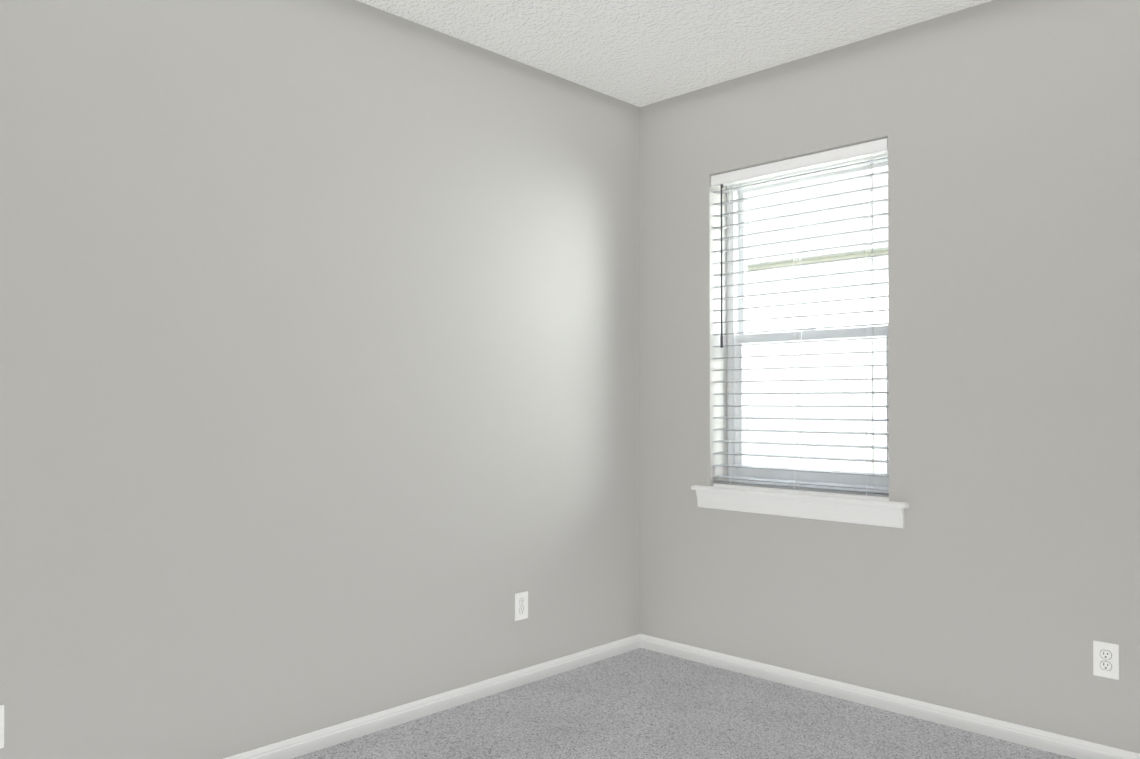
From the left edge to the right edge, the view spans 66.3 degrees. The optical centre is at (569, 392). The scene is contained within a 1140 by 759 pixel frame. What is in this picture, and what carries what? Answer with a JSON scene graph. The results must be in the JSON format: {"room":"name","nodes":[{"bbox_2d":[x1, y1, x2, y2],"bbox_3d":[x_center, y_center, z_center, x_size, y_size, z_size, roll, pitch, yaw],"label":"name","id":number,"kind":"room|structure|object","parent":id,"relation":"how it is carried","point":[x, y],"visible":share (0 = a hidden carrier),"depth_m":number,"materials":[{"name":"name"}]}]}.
{"room":"empty bedroom","nodes":[
{"label":"empty bedroom","id":0,"kind":"room"},
{"bbox_2d":[0,0,639,758],"bbox_3d":[-0.923,-0.098,3.375,0.150,2.840,4.051,-1,-1,44],"label":"wall","id":1,"kind":"structure","parent":0,"point":[318,364],"depth_m":3.18,"materials":[{"name":"grey paint"}]},
{"bbox_2d":[0,705,3,748],"bbox_3d":[-1.661,0.963,2.491,0.009,0.124,0.080,-1,-1,44],"label":"outlet","id":2,"kind":"object","parent":1,"relation":"attached to","point":[1,726],"visible":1,"depth_m":2.51,"materials":[{"name":"white plastic"}]},
{"bbox_2d":[223,634,638,758],"bbox_3d":[-0.899,1.288,3.270,0.014,0.068,3.651,-1,-1,44],"label":"baseboard","id":3,"kind":"structure","parent":1,"relation":"attached to","point":[310,742],"depth_m":3.59,"materials":[{"name":"white wood"}]},
{"bbox_2d":[515,591,527,620],"bbox_3d":[-0.220,0.971,3.975,0.009,0.124,0.080,-1,-1,44],"label":"outlet","id":4,"kind":"object","parent":1,"relation":"attached to","point":[521,605],"visible":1,"depth_m":3.97,"materials":[{"name":"white plastic"}]},
{"bbox_2d":[356,0,992,106],"bbox_3d":[0.210,-1.588,2.219,3.705,0.120,4.251,-1,-1,44],"label":"ceiling","id":5,"kind":"structure","parent":0,"point":[639,53],"depth_m":3.66,"materials":[{"name":"white paint"}]},
{"bbox_2d":[292,648,1074,758],"bbox_3d":[0.210,1.352,2.192,3.705,0.080,4.251,-1,-1,44],"label":"floor","id":6,"kind":"structure","parent":0,"point":[640,703],"depth_m":3.46,"materials":[{"name":"carpet"}]},
{"bbox_2d":[640,0,1139,753],"bbox_3d":[1.569,-0.096,3.605,3.105,2.840,0.250,-1,-1,44],"label":"wall","id":7,"kind":"structure","parent":0,"point":[996,576],"depth_m":3.46,"materials":[{"name":"grey paint"}]},
{"bbox_2d":[691,153,908,527],"bbox_3d":[1.075,-0.256,4.040,1.074,1.642,0.265,-1,-1,44],"label":"window","id":8,"kind":"structure","parent":7,"relation":"in","point":[831,334],"depth_m":4.11,"materials":[{"name":"white plastic"}]},
{"bbox_2d":[711,138,888,500],"bbox_3d":[1.040,-0.304,4.005,0.892,1.537,0.084,-1,-1,44],"label":"window blinds","id":9,"kind":"object","parent":8,"relation":"attached to","point":[857,151],"visible":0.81,"depth_m":3.98,"materials":[{"name":"white plastic"}]},
{"bbox_2d":[639,634,1139,758],"bbox_3d":[1.482,1.290,3.493,3.060,0.068,0.014,-1,-1,44],"label":"baseboard","id":10,"kind":"structure","parent":7,"relation":"attached to","point":[1071,747],"depth_m":3.60,"materials":[{"name":"white wood"}]},
{"bbox_2d":[1093,640,1118,679],"bbox_3d":[1.900,0.948,3.094,0.080,0.124,0.009,-1,-1,44],"label":"outlet","id":11,"kind":"object","parent":7,"relation":"attached to","point":[1105,659],"visible":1,"depth_m":3.09,"materials":[{"name":"white plastic"}]},
{"label":"outside","id":12,"kind":"structure","parent":0,"visible":0},
{"bbox_3d":[8.835,1.774,11.865,26.000,0.150,21.750,-1,-1,44],"label":"lawn","id":13,"kind":"structure","parent":12,"visible":0},
{"bbox_2d":[745,167,887,473],"bbox_3d":[8.062,-1.065,10.377,16.000,5.499,8.400,-1,-1,44],"label":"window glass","id":14,"kind":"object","parent":13,"relation":"on","point":[853,252],"depth_m":9.83,"materials":[{"name":"white"}]}
]}

